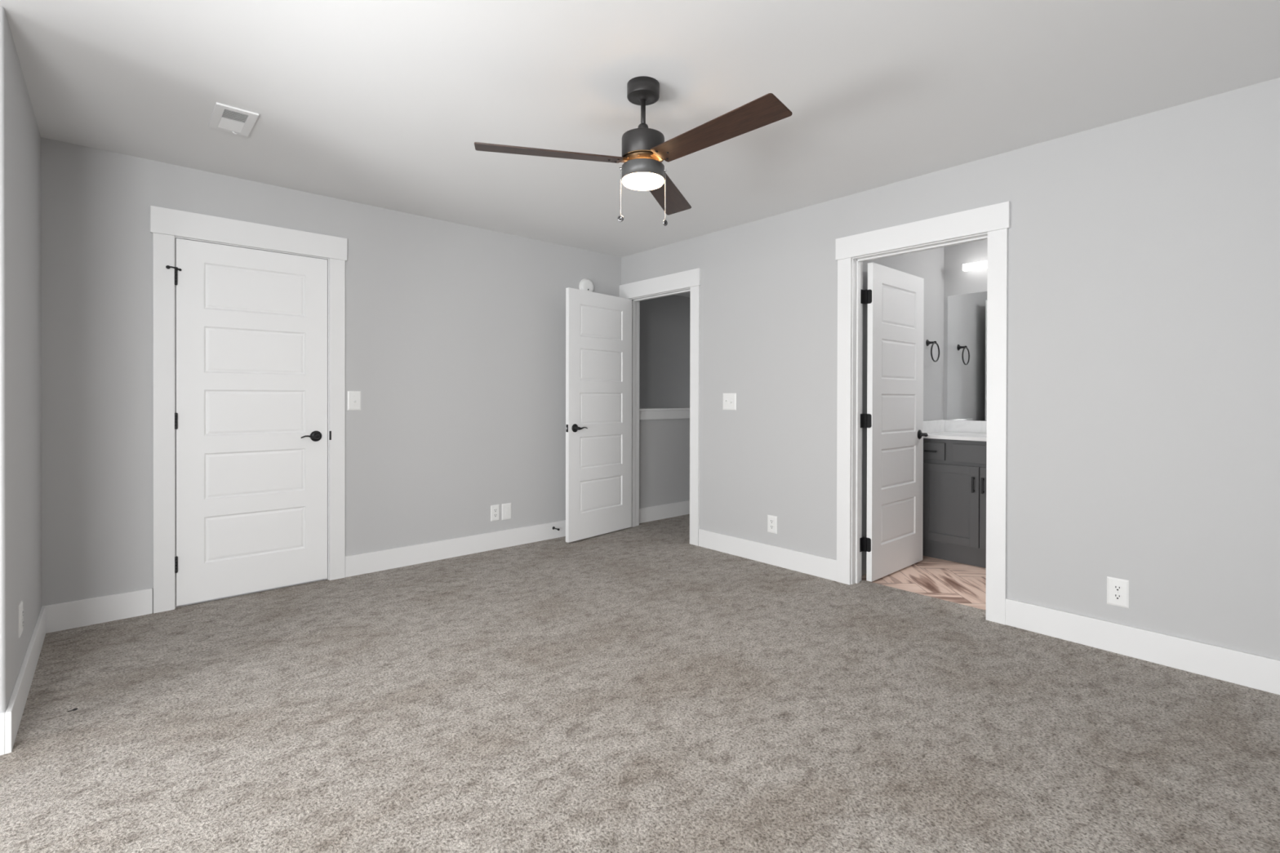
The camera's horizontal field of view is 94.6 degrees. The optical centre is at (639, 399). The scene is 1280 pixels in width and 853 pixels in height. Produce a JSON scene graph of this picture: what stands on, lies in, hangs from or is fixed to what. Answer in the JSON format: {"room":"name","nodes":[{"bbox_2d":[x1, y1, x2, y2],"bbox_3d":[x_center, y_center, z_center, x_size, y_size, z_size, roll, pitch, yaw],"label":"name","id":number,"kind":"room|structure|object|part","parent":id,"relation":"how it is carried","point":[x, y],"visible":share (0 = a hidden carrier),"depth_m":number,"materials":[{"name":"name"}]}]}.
{"room":"empty bedroom","nodes":[
{"label":"empty bedroom","id":0,"kind":"room"},
{"bbox_2d":[0,5,41,712],"bbox_3d":[-3.037,-0.026,1.946,1.410,2.518,1.300,0,0,-42],"label":"wall","id":1,"kind":"structure","parent":0,"point":[20,343],"depth_m":2.17,"materials":[{"name":"grey paint"}]},
{"bbox_2d":[18,600,23,638],"bbox_3d":[-2.339,0.829,2.232,0.009,0.120,0.080,0,0,-42],"label":"wall outlet","id":2,"kind":"object","parent":1,"relation":"attached to","point":[20,606],"visible":1,"depth_m":2.21,"materials":[{"name":"white plastic"}]},
{"bbox_2d":[40,137,689,612],"bbox_3d":[-0.662,0.767,4.995,6.430,4.118,0.144,0,0,-42],"label":"wall","id":3,"kind":"structure","parent":0,"point":[455,333],"depth_m":3.93,"materials":[{"name":"grey paint"}]},
{"bbox_2d":[165,238,327,605],"bbox_3d":[-2.275,0.124,3.479,0.812,2.026,0.096,0,0,-42],"label":"door","id":4,"kind":"structure","parent":3,"relation":"in","point":[251,415],"depth_m":3.47,"materials":[{"name":"white paint"}]},
{"bbox_3d":[-2.038,0.230,3.647,0.108,0.027,0.030,0,0,-42],"label":"lever","id":5,"kind":"part","parent":4,"relation":"part of","materials":[{"name":"black metal"}]},
{"bbox_2d":[150,205,346,613],"bbox_3d":[-2.300,0.061,3.534,0.978,2.200,0.140,0,0,-42],"label":"trim","id":6,"kind":"structure","parent":3,"relation":"attached to","point":[166,224],"depth_m":3.26,"materials":[{"name":"white paint"}]},
{"bbox_3d":[-2.587,0.129,3.207,0.091,2.052,0.018,0,0,-42],"label":"casing","id":7,"kind":"part","parent":6,"relation":"part of","materials":[{"name":"white paint"}]},
{"bbox_3d":[-2.259,-0.968,3.487,0.978,0.142,0.025,0,0,-42],"label":"head casing","id":8,"kind":"part","parent":6,"relation":"part of","materials":[{"name":"white paint"}]},
{"bbox_3d":[-1.966,0.227,3.748,0.011,0.057,0.003,0,0,-42],"label":"strike plate","id":9,"kind":"part","parent":6,"relation":"part of","materials":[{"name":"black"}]},
{"bbox_3d":[-1.941,0.128,3.782,0.091,2.052,0.018,0,0,-42],"label":"casing","id":10,"kind":"part","parent":6,"relation":"part of","materials":[{"name":"white paint"}]},
{"bbox_2d":[0,520,565,755],"bbox_3d":[-1.604,1.089,3.219,5.000,0.144,1.315,0,0,-42],"label":"baseboard","id":11,"kind":"structure","parent":3,"relation":"attached to","point":[89,611],"depth_m":3.13,"materials":[{"name":"white paint"}]},
{"bbox_2d":[347,391,360,410],"bbox_3d":[-1.861,0.006,3.850,0.082,0.126,0.022,0,0,-42],"label":"light switch","id":12,"kind":"object","parent":3,"relation":"attached to","point":[353,397],"visible":1,"depth_m":3.85,"materials":[{"name":"white plastic"}]},
{"bbox_2d":[490,504,499,521],"bbox_3d":[-1.111,0.869,4.532,0.074,0.121,0.009,0,0,-42],"label":"wall outlet","id":13,"kind":"object","parent":3,"relation":"attached to","point":[495,509],"visible":1,"depth_m":4.53,"materials":[{"name":"white plastic"}]},
{"bbox_2d":[502,502,511,519],"bbox_3d":[-1.037,0.870,4.598,0.083,0.125,0.009,0,0,-42],"label":"data plate","id":14,"kind":"object","parent":3,"relation":"attached to","point":[506,508],"visible":1,"depth_m":4.60,"materials":[{"name":"white plastic"}]},
{"bbox_2d":[578,278,594,292],"bbox_3d":[-0.455,-0.972,5.082,0.146,0.146,0.045,0,0,-42],"label":"smoke detector","id":15,"kind":"object","parent":3,"relation":"attached to","point":[585,284],"visible":0.83,"depth_m":5.06,"materials":[{"name":"white plastic"}]},
{"bbox_2d":[639,500,689,523],"bbox_3d":[0.863,1.082,6.249,2.485,0.144,0.015,0,0,-42],"label":"baseboard","id":16,"kind":"structure","parent":3,"relation":"attached to","point":[678,508],"depth_m":5.68,"materials":[{"name":"white paint"}]},
{"bbox_2d":[639,407,689,419],"bbox_3d":[0.809,0.133,6.281,2.450,0.104,0.168,0,0,-42],"label":"trim","id":17,"kind":"structure","parent":3,"relation":"on","point":[677,412],"depth_m":5.66,"materials":[{"name":"white paint"}]},
{"bbox_2d":[639,407,689,411],"bbox_3d":[0.809,0.092,6.281,2.450,0.022,0.168,0,0,-42],"label":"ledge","id":18,"kind":"object","parent":3,"relation":"attached to","point":[677,409],"depth_m":5.67,"materials":[{"name":"white paint"}]},
{"bbox_2d":[0,514,1279,852],"bbox_3d":[0.726,1.197,3.010,8.200,0.080,4.770,0,0,-42],"label":"floor","id":19,"kind":"structure","parent":0,"point":[642,688],"depth_m":2.11,"materials":[{"name":"beige carpet"}]},
{"bbox_2d":[922,438,986,568],"bbox_3d":[2.656,0.727,4.125,0.595,0.882,1.212,0,0,-42],"label":"vanity cabinet","id":20,"kind":"object","parent":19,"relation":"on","point":[954,471],"visible":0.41,"depth_m":4.21,"materials":[{"name":"grey paint"}]},
{"bbox_3d":[2.121,0.375,4.303,0.034,0.012,0.080,0,0,-42],"label":"handle","id":21,"kind":"part","parent":20,"relation":"part of","materials":[{"name":"black metal"}]},
{"bbox_3d":[2.144,0.374,4.318,0.020,0.125,0.166,0,0,-42],"label":"drawer","id":22,"kind":"part","parent":20,"relation":"part of","materials":[{"name":"grey paint"}]},
{"bbox_3d":[2.219,0.747,4.234,0.020,0.563,0.393,0,0,-42],"label":"door","id":23,"kind":"part","parent":20,"relation":"part of","materials":[{"name":"grey paint"}]},
{"bbox_2d":[923,419,986,441],"bbox_3d":[2.660,0.226,4.126,0.591,0.118,1.252,0,0,-42],"label":"countertop","id":24,"kind":"structure","parent":20,"relation":"on","point":[967,430],"depth_m":4.57,"materials":[{"name":"white stone"}]},
{"bbox_3d":[2.310,0.589,4.092,0.034,0.110,0.012,0,0,-42],"label":"handle","id":25,"kind":"part","parent":20,"relation":"part of","materials":[{"name":"black metal"}]},
{"bbox_3d":[2.350,0.589,4.047,0.034,0.110,0.012,0,0,-42],"label":"handle","id":26,"kind":"part","parent":20,"relation":"part of","materials":[{"name":"black metal"}]},
{"bbox_3d":[2.482,0.749,3.939,0.020,0.563,0.386,0,0,-42],"label":"door","id":27,"kind":"part","parent":20,"relation":"part of","materials":[{"name":"grey paint"}]},
{"bbox_2d":[0,0,1279,297],"bbox_3d":[0.370,-1.333,3.367,8.450,0.100,6.100,0,0,-42],"label":"ceiling","id":28,"kind":"structure","parent":0,"point":[383,104],"depth_m":2.38,"materials":[{"name":"white paint"}]},
{"bbox_2d":[208,102,258,136],"bbox_3d":[-1.867,-1.277,2.708,0.158,0.017,0.292,0,0,-42],"label":"ceiling vent","id":29,"kind":"object","parent":28,"relation":"in","point":[225,117],"visible":1,"depth_m":2.69,"materials":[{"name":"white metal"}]},
{"bbox_2d":[474,75,792,226],"bbox_3d":[0.096,-0.993,2.297,1.199,0.573,1.056,0,0,-42],"label":"ceiling fan","id":30,"kind":"object","parent":28,"relation":"hanging from","point":[644,148],"visible":1,"depth_m":2.32,"materials":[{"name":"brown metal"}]},
{"bbox_3d":[-0.352,-0.966,2.315,0.570,0.006,0.132,0,12,-13],"label":"blade","id":31,"kind":"part","parent":30,"relation":"part of","materials":[{"name":"brown wood"}]},
{"bbox_3d":[-0.076,-0.846,2.401,0.017,0.198,0.010,0,0,0],"label":"pull chain","id":32,"kind":"part","parent":30,"relation":"part of","materials":[{"name":"silver metal"}]},
{"bbox_2d":[622,172,663,190],"bbox_3d":[0.012,-0.888,2.401,0.170,0.023,0.170,0,0,-42],"label":"diffuser","id":33,"kind":"object","parent":30,"relation":"attached to","point":[633,180],"depth_m":2.37,"materials":[{"name":"white glass"}]},
{"bbox_3d":[0.121,-0.967,2.760,0.132,0.006,0.570,-12,-3,16],"label":"blade","id":34,"kind":"part","parent":30,"relation":"part of","materials":[{"name":"brown wood"}]},
{"bbox_3d":[0.269,-0.964,2.128,0.132,0.006,0.570,16,-10,-42],"label":"blade","id":35,"kind":"part","parent":30,"relation":"part of","materials":[{"name":"brown wood"}]},
{"bbox_2d":[639,294,689,408],"bbox_3d":[1.248,0.802,6.030,3.600,4.188,3.250,0,0,-42],"label":"wall","id":36,"kind":"structure","parent":0,"point":[664,321],"depth_m":7.20,"materials":[{"name":"grey paint"}]},
{"bbox_2d":[862,247,944,575],"bbox_3d":[1.924,-0.025,4.380,1.585,2.518,0.106,0,0,-42],"label":"wall","id":37,"kind":"structure","parent":0,"point":[928,264],"depth_m":4.58,"materials":[{"name":"grey paint"}]},
{"bbox_2d":[925,339,939,362],"bbox_3d":[2.252,-0.378,4.553,0.153,0.177,0.070,0,0,-42],"label":"towel ring","id":38,"kind":"object","parent":37,"relation":"attached to","point":[927,342],"visible":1,"depth_m":4.55,"materials":[{"name":"black metal"}]},
{"bbox_3d":[2.252,-0.441,4.553,0.052,0.052,0.070,0,0,-42],"label":"post","id":39,"kind":"part","parent":38,"relation":"part of","materials":[{"name":"black metal"}]},
{"bbox_2d":[621,77,1279,660],"bbox_3d":[1.490,-0.023,3.589,0.115,2.518,4.870,0,0,-42],"label":"wall","id":40,"kind":"structure","parent":0,"point":[1144,289],"depth_m":2.76,"materials":[{"name":"grey paint"}]},
{"bbox_2d":[565,287,631,542],"bbox_3d":[-0.330,0.122,4.986,0.157,2.026,0.785,0,0,41],"label":"door","id":41,"kind":"structure","parent":40,"relation":"in","point":[598,326],"depth_m":4.93,"materials":[{"name":"white paint"}]},
{"bbox_2d":[618,267,701,546],"bbox_3d":[0.193,0.063,5.040,0.158,2.194,0.980,0,0,-42],"label":"trim","id":42,"kind":"structure","parent":40,"relation":"attached to","point":[688,281],"depth_m":4.80,"materials":[{"name":"white paint"}]},
{"bbox_3d":[-0.032,0.129,5.397,0.018,2.058,0.060,0,0,-42],"label":"casing","id":43,"kind":"part","parent":42,"relation":"part of","materials":[{"name":"white paint"}]},
{"bbox_3d":[0.146,-0.967,4.991,0.025,0.136,0.980,0,0,-42],"label":"head casing","id":44,"kind":"part","parent":42,"relation":"part of","materials":[{"name":"white paint"}]},
{"bbox_3d":[0.434,0.129,4.674,0.018,2.052,0.091,0,0,-42],"label":"casing","id":45,"kind":"part","parent":42,"relation":"part of","materials":[{"name":"white paint"}]},
{"bbox_2d":[722,393,736,409],"bbox_3d":[0.663,0.014,4.414,0.022,0.126,0.127,0,0,-42],"label":"light switch","id":46,"kind":"object","parent":40,"relation":"attached to","point":[729,402],"visible":1,"depth_m":4.42,"materials":[{"name":"white plastic"}]},
{"bbox_2d":[767,515,777,533],"bbox_3d":[0.925,0.873,4.132,0.009,0.121,0.079,0,0,-42],"label":"wall outlet","id":47,"kind":"object","parent":40,"relation":"attached to","point":[771,520],"visible":1,"depth_m":4.13,"materials":[{"name":"white plastic"}]},
{"bbox_2d":[859,262,928,582],"bbox_3d":[1.723,0.142,3.988,0.831,2.026,0.157,0,0,-42],"label":"door","id":48,"kind":"structure","parent":40,"relation":"in","point":[893,420],"depth_m":3.94,"materials":[{"name":"white paint"}]},
{"bbox_2d":[835,200,1010,624],"bbox_3d":[1.620,0.075,3.438,0.158,2.188,0.973,0,0,-42],"label":"trim","id":49,"kind":"structure","parent":40,"relation":"attached to","point":[992,223],"depth_m":3.33,"materials":[{"name":"white paint"}]},
{"bbox_3d":[1.287,0.137,3.717,0.018,2.046,0.091,0,0,-42],"label":"casing","id":50,"kind":"part","parent":49,"relation":"part of","materials":[{"name":"white paint"}]},
{"bbox_3d":[1.386,0.141,3.806,0.018,2.053,0.091,0,0,-42],"label":"casing","id":51,"kind":"part","parent":49,"relation":"part of","materials":[{"name":"white paint"}]},
{"bbox_3d":[1.573,-0.951,3.389,0.025,0.135,0.973,0,0,-42],"label":"head casing","id":52,"kind":"part","parent":49,"relation":"part of","materials":[{"name":"white paint"}]},
{"bbox_3d":[1.859,0.141,3.075,0.018,2.046,0.091,0,0,-42],"label":"casing","id":53,"kind":"part","parent":49,"relation":"part of","materials":[{"name":"white paint"}]},
{"bbox_2d":[698,528,1279,694],"bbox_3d":[1.723,1.096,3.232,0.015,0.144,3.778,0,0,-42],"label":"baseboard","id":54,"kind":"structure","parent":40,"relation":"attached to","point":[1260,673],"depth_m":2.73,"materials":[{"name":"white paint"}]},
{"bbox_2d":[1106,576,1128,608],"bbox_3d":[2.193,0.884,2.709,0.009,0.127,0.080,0,0,-42],"label":"wall outlet","id":55,"kind":"object","parent":40,"relation":"attached to","point":[1117,589],"visible":1,"depth_m":2.71,"materials":[{"name":"white plastic"}]},
{"bbox_2d":[1112,593,1122,599],"bbox_3d":[2.191,0.904,2.707,0.004,0.027,0.034,0,0,-42],"label":"receptacle","id":56,"kind":"object","parent":55,"relation":"attached to","point":[1115,596],"depth_m":2.71,"materials":[{"name":"white plastic"}]},
{"bbox_2d":[1112,585,1122,591],"bbox_3d":[2.191,0.865,2.707,0.004,0.027,0.034,0,0,-42],"label":"receptacle","id":57,"kind":"object","parent":55,"relation":"attached to","point":[1115,588],"depth_m":2.71,"materials":[{"name":"white plastic"}]},
{"bbox_2d":[943,239,987,421],"bbox_3d":[3.178,-0.021,4.078,0.115,2.518,2.014,0,0,-42],"label":"wall","id":58,"kind":"structure","parent":0,"point":[957,281],"depth_m":4.70,"materials":[{"name":"grey paint"}]},
{"bbox_2d":[945,419,986,433],"bbox_3d":[2.880,0.213,4.309,0.019,0.093,1.233,0,0,-42],"label":"backsplash","id":59,"kind":"structure","parent":58,"relation":"attached to","point":[963,426],"depth_m":4.65,"materials":[{"name":"white stone"}]},
{"bbox_2d":[946,291,986,421],"bbox_3d":[2.864,-0.335,4.338,0.006,0.998,1.144,0,0,-42],"label":"mirror","id":60,"kind":"object","parent":58,"relation":"attached to","point":[966,368],"visible":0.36,"depth_m":4.65,"materials":[{"name":"silver glass"}]},
{"bbox_2d":[962,260,987,271],"bbox_3d":[2.745,-1.031,4.411,0.085,0.052,0.596,0,0,-42],"label":"vanity light","id":61,"kind":"object","parent":58,"relation":"attached to","point":[981,264],"visible":0.26,"depth_m":4.54,"materials":[{"name":"white glass"}]}
]}

